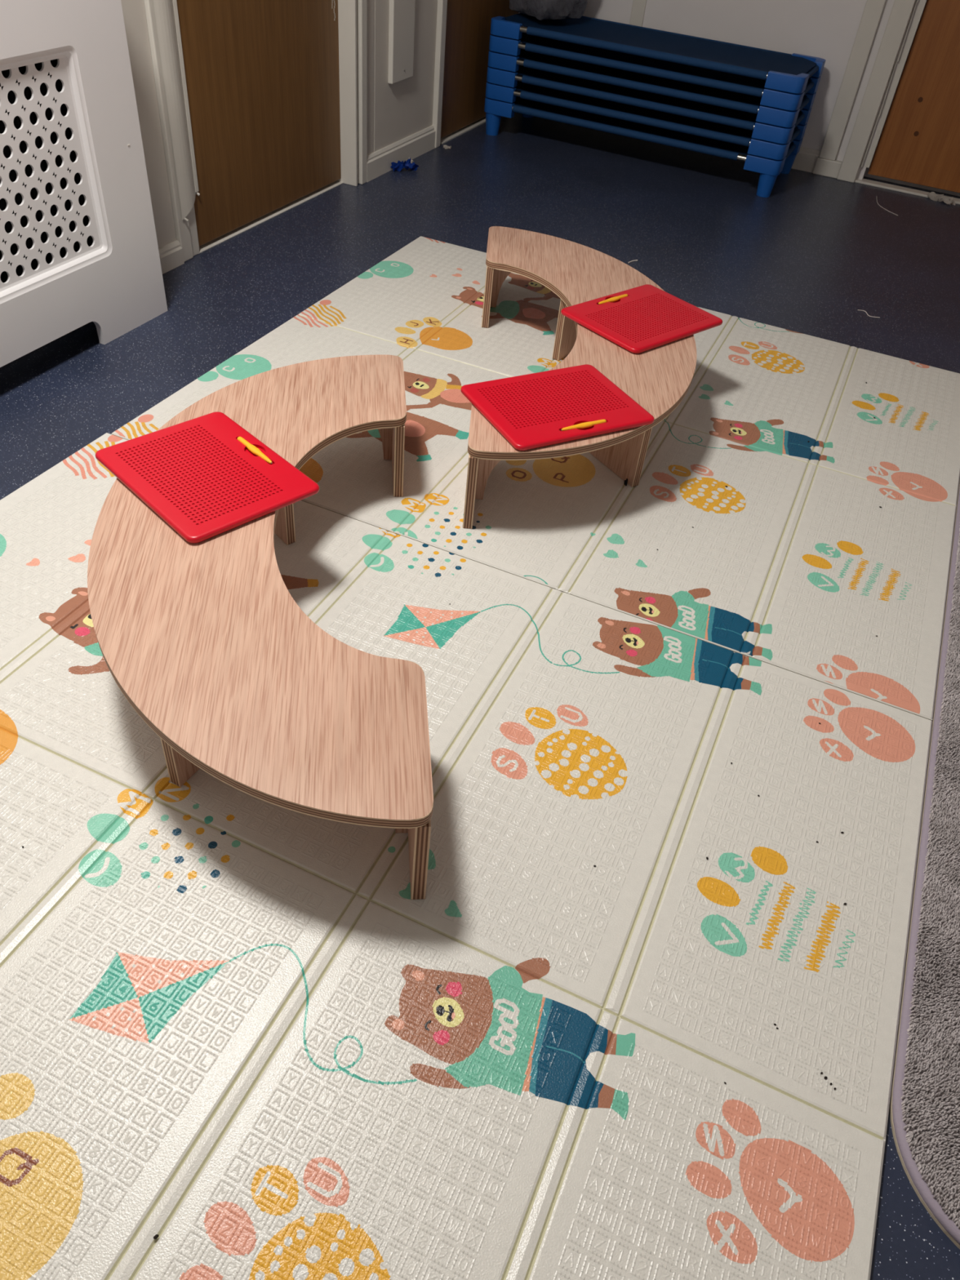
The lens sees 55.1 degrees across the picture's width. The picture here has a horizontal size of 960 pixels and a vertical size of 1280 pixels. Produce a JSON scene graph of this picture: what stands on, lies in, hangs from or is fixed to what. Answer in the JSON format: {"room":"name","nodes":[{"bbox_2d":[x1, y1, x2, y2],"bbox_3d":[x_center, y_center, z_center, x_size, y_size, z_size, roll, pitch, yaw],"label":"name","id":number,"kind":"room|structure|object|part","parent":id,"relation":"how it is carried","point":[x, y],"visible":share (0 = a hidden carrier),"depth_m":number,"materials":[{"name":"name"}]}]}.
{"room":"children's room","nodes":[
{"label":"children's room","id":0,"kind":"room"},
{"bbox_2d":[120,0,437,248],"bbox_3d":[-1.107,-1.839,1.679,0.373,2.486,7.020,20,44,15],"label":"wall","id":1,"kind":"structure","parent":0,"point":[399,110],"depth_m":3.28,"materials":[{"name":"paint"}]},
{"bbox_2d":[158,240,184,274],"bbox_3d":[-1.677,-0.047,1.465,0.019,0.065,3.764,20,44,15],"label":"baseboard","id":2,"kind":"structure","parent":1,"relation":"attached to","point":[171,256],"depth_m":2.73,"materials":[{"name":"paint"}]},
{"bbox_2d":[143,0,199,262],"bbox_3d":[-0.821,-1.932,2.126,0.063,2.063,0.091,20,44,15],"label":"trim","id":3,"kind":"structure","parent":1,"relation":"attached to","point":[186,233],"depth_m":2.59,"materials":[{"name":"paint"}]},
{"bbox_2d":[152,0,341,246],"bbox_3d":[-0.634,-2.183,2.436,0.076,2.012,0.939,20,44,15],"label":"door","id":4,"kind":"structure","parent":1,"relation":"in","point":[251,87],"depth_m":2.85,"materials":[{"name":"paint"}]},
{"bbox_2d":[198,180,343,253],"bbox_3d":[-0.712,-1.463,3.153,0.051,0.004,0.878,20,44,15],"label":"trim","id":5,"kind":"structure","parent":1,"relation":"attached to","point":[249,225],"depth_m":3.11,"materials":[{"name":"paint"}]},
{"bbox_2d":[337,0,367,186],"bbox_3d":[-0.408,-2.481,2.768,0.119,2.063,0.070,20,44,15],"label":"trim","id":6,"kind":"structure","parent":1,"relation":"attached to","point":[352,14],"depth_m":3.23,"materials":[{"name":"paint"}]},
{"bbox_2d":[366,124,435,182],"bbox_3d":[-0.312,-1.933,3.647,0.018,0.085,0.571,20,44,15],"label":"baseboard","id":7,"kind":"structure","parent":1,"relation":"attached to","point":[379,162],"depth_m":3.63,"materials":[{"name":"paint"}]},
{"bbox_2d":[387,0,415,84],"bbox_3d":[-0.241,-2.596,3.000,0.022,1.350,0.166,20,44,15],"label":"cable trunking","id":8,"kind":"object","parent":1,"relation":"attached to","point":[402,12],"visible":1,"depth_m":3.36,"materials":[{"name":"paint"}]},
{"bbox_2d":[431,0,447,147],"bbox_3d":[-0.141,-2.862,3.210,0.124,2.063,0.072,20,44,15],"label":"trim","id":9,"kind":"structure","parent":1,"relation":"attached to","point":[442,4],"depth_m":3.68,"materials":[{"name":"paint"}]},
{"bbox_2d":[440,116,485,144],"bbox_3d":[-0.069,-2.338,4.172,0.114,0.006,0.689,20,44,15],"label":"trim","id":10,"kind":"structure","parent":1,"relation":"attached to","point":[482,121],"depth_m":4.08,"materials":[{"name":"paint"}]},
{"bbox_2d":[440,0,518,138],"bbox_3d":[0.024,-3.108,3.511,0.104,2.011,0.769,20,44,15],"label":"door","id":11,"kind":"structure","parent":1,"relation":"in","point":[468,27],"depth_m":3.91,"materials":[{"name":"brown wood"}]},
{"bbox_2d":[0,112,959,1279],"bbox_3d":[0.330,-0.312,2.136,4.320,0.124,7.020,20,44,15],"label":"floor","id":12,"kind":"structure","parent":0,"point":[804,257],"depth_m":3.11,"materials":[{"name":"blue plastic"}]},
{"bbox_2d":[0,58,93,282],"bbox_3d":[-1.235,-0.785,1.869,0.072,0.668,1.332,20,44,15],"label":"radiator","id":13,"kind":"object","parent":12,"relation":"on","point":[43,89],"visible":0.02,"depth_m":2.13,"materials":[{"name":"black"}]},
{"bbox_2d":[0,0,167,367],"bbox_3d":[-1.199,-0.856,1.744,0.196,0.947,1.458,20,44,15],"label":"radiator cover","id":14,"kind":"object","parent":12,"relation":"on","point":[115,283],"visible":1,"depth_m":2.11,"materials":[{"name":"white wood"}]},
{"bbox_2d":[0,57,100,288],"bbox_3d":[-1.139,-0.798,1.758,0.005,0.428,1.098,20,44,15],"label":"grille","id":15,"kind":"object","parent":14,"relation":"attached to","point":[73,94],"depth_m":2.05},
{"bbox_2d":[390,157,418,171],"bbox_3d":[-0.305,-1.870,3.607,0.122,0.048,0.080,-12,46,-19],"label":"toy","id":16,"kind":"object","parent":12,"relation":"on","point":[409,163],"visible":0.99,"depth_m":3.60,"materials":[{"name":"blue plastic"}]},
{"bbox_2d":[443,144,451,149],"bbox_3d":[-0.138,-2.080,3.880,0.035,0.013,0.031,8,43,2],"label":"scrap","id":17,"kind":"object","parent":12,"relation":"on","point":[446,146],"visible":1,"depth_m":3.88,"materials":[{"name":"beige paper"}]},
{"bbox_2d":[0,432,932,1279],"bbox_3d":[-0.333,0.289,1.308,1.785,0.012,1.507,20,44,15],"label":"play mat","id":18,"kind":"object","parent":12,"relation":"on","point":[234,1033],"visible":0.84,"depth_m":1.20,"materials":[{"name":"plastic"}]},
{"bbox_2d":[87,354,433,899],"bbox_3d":[-0.379,-0.136,1.613,0.520,0.186,1.243,0,43,-7],"label":"bench","id":19,"kind":"object","parent":18,"relation":"on","point":[207,642],"visible":0.88,"depth_m":1.32,"materials":[{"name":"brown wood"}]},
{"bbox_3d":[-0.379,0.077,1.398,0.020,0.168,0.270,24,46,18],"label":"support panel","id":20,"kind":"part","parent":19,"relation":"part of","materials":[{"name":"brown wood"}]},
{"bbox_2d":[95,411,319,542],"bbox_3d":[-0.482,-0.297,1.626,0.259,0.014,0.329,-31,54,-33],"label":"board","id":21,"kind":"object","parent":19,"relation":"on","point":[196,474],"visible":1,"depth_m":1.61,"materials":[{"name":"red plastic"}]},
{"bbox_2d":[237,436,272,463],"bbox_3d":[-0.410,-0.345,1.678,0.015,0.009,0.107,-31,54,-33],"label":"stylus","id":22,"kind":"object","parent":21,"relation":"in","point":[251,447],"visible":1,"depth_m":1.67,"materials":[{"name":"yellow plastic"}]},
{"bbox_3d":[-0.450,-0.327,1.824,0.020,0.168,0.270,-27,52,-31],"label":"support panel","id":23,"kind":"part","parent":19,"relation":"part of","materials":[{"name":"brown wood"}]},
{"bbox_3d":[-0.180,-0.459,2.000,0.020,0.168,0.274,0,43,-7],"label":"panel","id":24,"kind":"part","parent":19,"relation":"part of","materials":[{"name":"brown wood"}]},
{"bbox_3d":[-0.090,0.200,1.301,0.020,0.168,0.274,0,43,-7],"label":"panel","id":25,"kind":"part","parent":19,"relation":"part of","materials":[{"name":"brown wood"}]},
{"bbox_2d":[22,382,881,1239],"bbox_3d":[0.497,0.057,1.650,2.441,0.003,0.987,-29,53,-32],"label":"crumbs","id":26,"kind":"object","parent":18,"relation":"on","point":[156,1236],"visible":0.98,"depth_m":1.27,"materials":[{"name":"black"}]},
{"bbox_2d":[111,235,959,720],"bbox_3d":[0.294,-0.606,2.348,1.775,0.012,1.505,20,44,15],"label":"play mat","id":27,"kind":"object","parent":12,"relation":"on","point":[796,565],"visible":0.77,"depth_m":2.08,"materials":[{"name":"plastic"}]},
{"bbox_2d":[462,226,697,528],"bbox_3d":[0.253,-0.695,2.293,0.520,0.186,1.243,5,43,-2],"label":"bench","id":28,"kind":"object","parent":27,"relation":"on","point":[658,379],"visible":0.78,"depth_m":2.13,"materials":[{"name":"brown wood"}]},
{"bbox_3d":[-0.013,-0.384,1.939,0.020,0.168,0.274,5,43,-2],"label":"panel","id":29,"kind":"part","parent":28,"relation":"part of","materials":[{"name":"brown wood"}]},
{"bbox_3d":[0.026,-1.037,2.647,0.020,0.168,0.274,5,43,-2],"label":"panel","id":30,"kind":"part","parent":28,"relation":"part of","materials":[{"name":"brown wood"}]},
{"bbox_2d":[460,364,654,450],"bbox_3d":[0.159,-0.489,1.912,0.329,0.014,0.259,-16,47,-23],"label":"board","id":31,"kind":"object","parent":28,"relation":"on","point":[530,411],"visible":1,"depth_m":1.90,"materials":[{"name":"red plastic"}]},
{"bbox_2d":[560,419,606,431],"bbox_3d":[0.207,-0.430,1.845,0.107,0.009,0.015,-16,47,-23],"label":"stylus","id":32,"kind":"object","parent":31,"relation":"in","point":[586,424],"visible":1,"depth_m":1.84,"materials":[{"name":"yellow plastic"}]},
{"bbox_3d":[0.292,-0.890,2.521,0.020,0.168,0.270,30,48,23],"label":"support panel","id":33,"kind":"part","parent":28,"relation":"part of","materials":[{"name":"brown wood"}]},
{"bbox_3d":[0.283,-0.488,2.088,0.020,0.168,0.270,-20,49,-26],"label":"support panel","id":34,"kind":"part","parent":28,"relation":"part of","materials":[{"name":"brown wood"}]},
{"bbox_2d":[560,284,722,353],"bbox_3d":[0.401,-0.798,2.274,0.329,0.014,0.259,-27,52,-31],"label":"board","id":35,"kind":"object","parent":28,"relation":"on","point":[650,317],"visible":1,"depth_m":2.25,"materials":[{"name":"red plastic"}]},
{"bbox_2d":[597,293,627,304],"bbox_3d":[0.335,-0.858,2.322,0.107,0.009,0.015,-27,52,-31],"label":"stylus","id":36,"kind":"object","parent":35,"relation":"in","point":[615,298],"visible":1,"depth_m":2.32,"materials":[{"name":"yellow plastic"}]},
{"bbox_2d":[484,89,802,197],"bbox_3d":[0.699,-2.208,4.027,1.314,0.140,0.472,21,45,16],"label":"cot","id":37,"kind":"object","parent":12,"relation":"on","point":[769,169],"visible":0.51,"depth_m":3.88,"materials":[{"name":"blue plastic"}]},
{"bbox_3d":[0.057,-2.288,4.073,0.072,0.088,0.072,21,45,16],"label":"leg","id":38,"kind":"part","parent":37,"relation":"part of","materials":[{"name":"blue plastic"}]},
{"bbox_3d":[0.230,-2.522,4.346,0.072,0.088,0.072,21,45,16],"label":"leg","id":39,"kind":"part","parent":37,"relation":"part of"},
{"bbox_3d":[0.608,-2.116,3.840,1.080,0.021,0.021,21,45,16],"label":"rail","id":40,"kind":"part","parent":37,"relation":"part of","materials":[{"name":"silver metal"}]},
{"bbox_2d":[485,74,807,159],"bbox_3d":[0.708,-2.282,3.958,1.314,0.054,0.472,21,45,16],"label":"cot","id":41,"kind":"object","parent":37,"relation":"on","point":[706,129],"visible":0.5,"depth_m":3.84,"materials":[{"name":"blue plastic"}]},
{"bbox_3d":[0.612,-2.159,3.800,1.080,0.021,0.021,21,45,16],"label":"rail","id":42,"kind":"part","parent":41,"relation":"part of","materials":[{"name":"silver metal"}]},
{"bbox_2d":[486,58,811,143],"bbox_3d":[0.712,-2.324,3.919,1.314,0.054,0.472,21,45,16],"label":"cot","id":43,"kind":"object","parent":41,"relation":"on","point":[717,114],"visible":0.52,"depth_m":3.81,"materials":[{"name":"blue plastic"}]},
{"bbox_3d":[0.617,-2.201,3.761,1.080,0.021,0.021,21,45,16],"label":"rail","id":44,"kind":"part","parent":43,"relation":"part of","materials":[{"name":"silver metal"}]},
{"bbox_2d":[488,42,816,127],"bbox_3d":[0.717,-2.366,3.880,1.314,0.054,0.472,21,45,16],"label":"cot","id":45,"kind":"object","parent":43,"relation":"on","point":[636,81],"visible":0.46,"depth_m":3.77,"materials":[{"name":"blue metal"}]},
{"bbox_3d":[0.622,-2.244,3.722,1.080,0.021,0.021,21,45,16],"label":"rail","id":46,"kind":"part","parent":45,"relation":"part of","materials":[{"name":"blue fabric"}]},
{"bbox_2d":[488,26,821,111],"bbox_3d":[0.722,-2.409,3.840,1.314,0.054,0.472,21,45,16],"label":"cot","id":47,"kind":"object","parent":45,"relation":"on","point":[582,53],"visible":0.57,"depth_m":3.74,"materials":[{"name":"blue plastic"}]},
{"bbox_3d":[0.627,-2.286,3.682,1.080,0.021,0.021,21,45,16],"label":"rail","id":48,"kind":"part","parent":47,"relation":"part of","materials":[{"name":"silver metal"}]},
{"bbox_2d":[490,13,825,93],"bbox_3d":[0.727,-2.451,3.801,1.314,0.054,0.472,21,45,16],"label":"cot","id":49,"kind":"object","parent":47,"relation":"on","point":[779,69],"visible":0.9,"depth_m":3.77,"materials":[{"name":"blue metal"}]},
{"bbox_2d":[509,0,587,19],"bbox_3d":[0.290,-2.768,3.874,0.305,0.228,0.305,-28,53,-31],"label":"plastic bag","id":50,"kind":"object","parent":49,"relation":"on","point":[546,9],"visible":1,"depth_m":3.85,"materials":[{"name":"grey plastic"}]},
{"bbox_3d":[0.632,-2.328,3.643,1.080,0.021,0.021,21,45,16],"label":"rail","id":51,"kind":"part","parent":49,"relation":"part of","materials":[{"name":"blue fabric"}]},
{"bbox_3d":[1.299,-2.231,3.628,0.022,0.022,0.328,21,45,16],"label":"rail","id":52,"kind":"part","parent":49,"relation":"part of","materials":[{"name":"blue fabric"}]},
{"bbox_3d":[1.294,-2.188,3.667,0.022,0.022,0.328,21,45,16],"label":"rail","id":53,"kind":"part","parent":47,"relation":"part of","materials":[{"name":"blue fabric"}]},
{"bbox_3d":[1.289,-2.146,3.707,0.022,0.022,0.328,21,45,16],"label":"rail","id":54,"kind":"part","parent":45,"relation":"part of","materials":[{"name":"blue plastic"}]},
{"bbox_3d":[1.285,-2.103,3.746,0.022,0.022,0.328,21,45,16],"label":"rail","id":55,"kind":"part","parent":43,"relation":"part of","materials":[{"name":"blue plastic"}]},
{"bbox_3d":[1.280,-2.061,3.785,0.022,0.022,0.328,21,45,16],"label":"rail","id":56,"kind":"part","parent":41,"relation":"part of","materials":[{"name":"blue fabric"}]},
{"bbox_3d":[1.164,-1.855,3.743,0.072,0.088,0.072,21,45,16],"label":"leg","id":57,"kind":"part","parent":37,"relation":"part of","materials":[{"name":"blue plastic"}]},
{"bbox_3d":[1.337,-2.090,4.017,0.072,0.088,0.072,21,45,16],"label":"leg","id":58,"kind":"part","parent":37,"relation":"part of","materials":[{"name":"blue plastic"}]},
{"bbox_3d":[1.275,-2.019,3.825,0.022,0.022,0.328,21,45,16],"label":"rail","id":59,"kind":"part","parent":37,"relation":"part of","materials":[{"name":"blue fabric"}]},
{"bbox_2d":[889,479,959,1248],"bbox_3d":[1.334,0.218,1.578,1.053,0.027,2.013,20,44,15],"label":"rug","id":60,"kind":"object","parent":12,"relation":"on","point":[925,1099],"visible":1,"depth_m":1.22,"materials":[{"name":"beige carpet"}]},
{"bbox_2d":[927,191,955,205],"bbox_3d":[1.961,-1.876,3.907,0.120,0.029,0.037,36,50,28],"label":"paper scrap","id":61,"kind":"object","parent":12,"relation":"on","point":[932,196],"visible":1,"depth_m":3.90,"materials":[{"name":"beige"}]},
{"bbox_2d":[518,0,959,196],"bbox_3d":[1.907,-2.935,3.230,3.780,2.486,0.189,20,44,15],"label":"wall","id":62,"kind":"structure","parent":0,"point":[826,29],"depth_m":3.86,"materials":[{"name":"paint"}]},
{"bbox_2d":[629,0,646,26],"bbox_3d":[0.754,-3.324,3.442,0.058,2.398,0.011,20,44,15],"label":"trim","id":63,"kind":"structure","parent":62,"relation":"attached to","point":[638,6],"depth_m":4.00,"materials":[{"name":"paint"}]},
{"bbox_2d":[738,146,820,173],"bbox_3d":[0.817,-2.353,4.237,1.472,0.087,0.018,20,44,15],"label":"baseboard","id":64,"kind":"structure","parent":62,"relation":"attached to","point":[806,159],"depth_m":4.06,"materials":[{"name":"paint"}]},
{"bbox_2d":[813,0,886,178],"bbox_3d":[1.627,-2.958,3.220,0.108,2.486,0.033,20,44,15],"label":"trim","id":65,"kind":"structure","parent":62,"relation":"attached to","point":[826,165],"depth_m":3.83,"materials":[{"name":"paint"}]},
{"bbox_2d":[836,0,915,182],"bbox_3d":[1.722,-2.795,3.367,0.101,2.063,0.140,20,44,15],"label":"trim","id":66,"kind":"structure","parent":62,"relation":"attached to","point":[901,11],"depth_m":3.78,"materials":[{"name":"paint"}]},
{"bbox_2d":[854,178,959,204],"bbox_3d":[2.053,-1.868,3.925,0.896,0.009,0.054,20,44,15],"label":"trim","id":67,"kind":"structure","parent":62,"relation":"attached to","point":[864,181],"depth_m":3.98,"materials":[{"name":"paint"}]},
{"bbox_2d":[860,0,959,192],"bbox_3d":[2.144,-2.636,3.244,0.887,2.011,0.087,20,44,15],"label":"door","id":68,"kind":"structure","parent":62,"relation":"in","point":[919,142],"depth_m":3.81,"materials":[{"name":"brown wood"}]}
]}

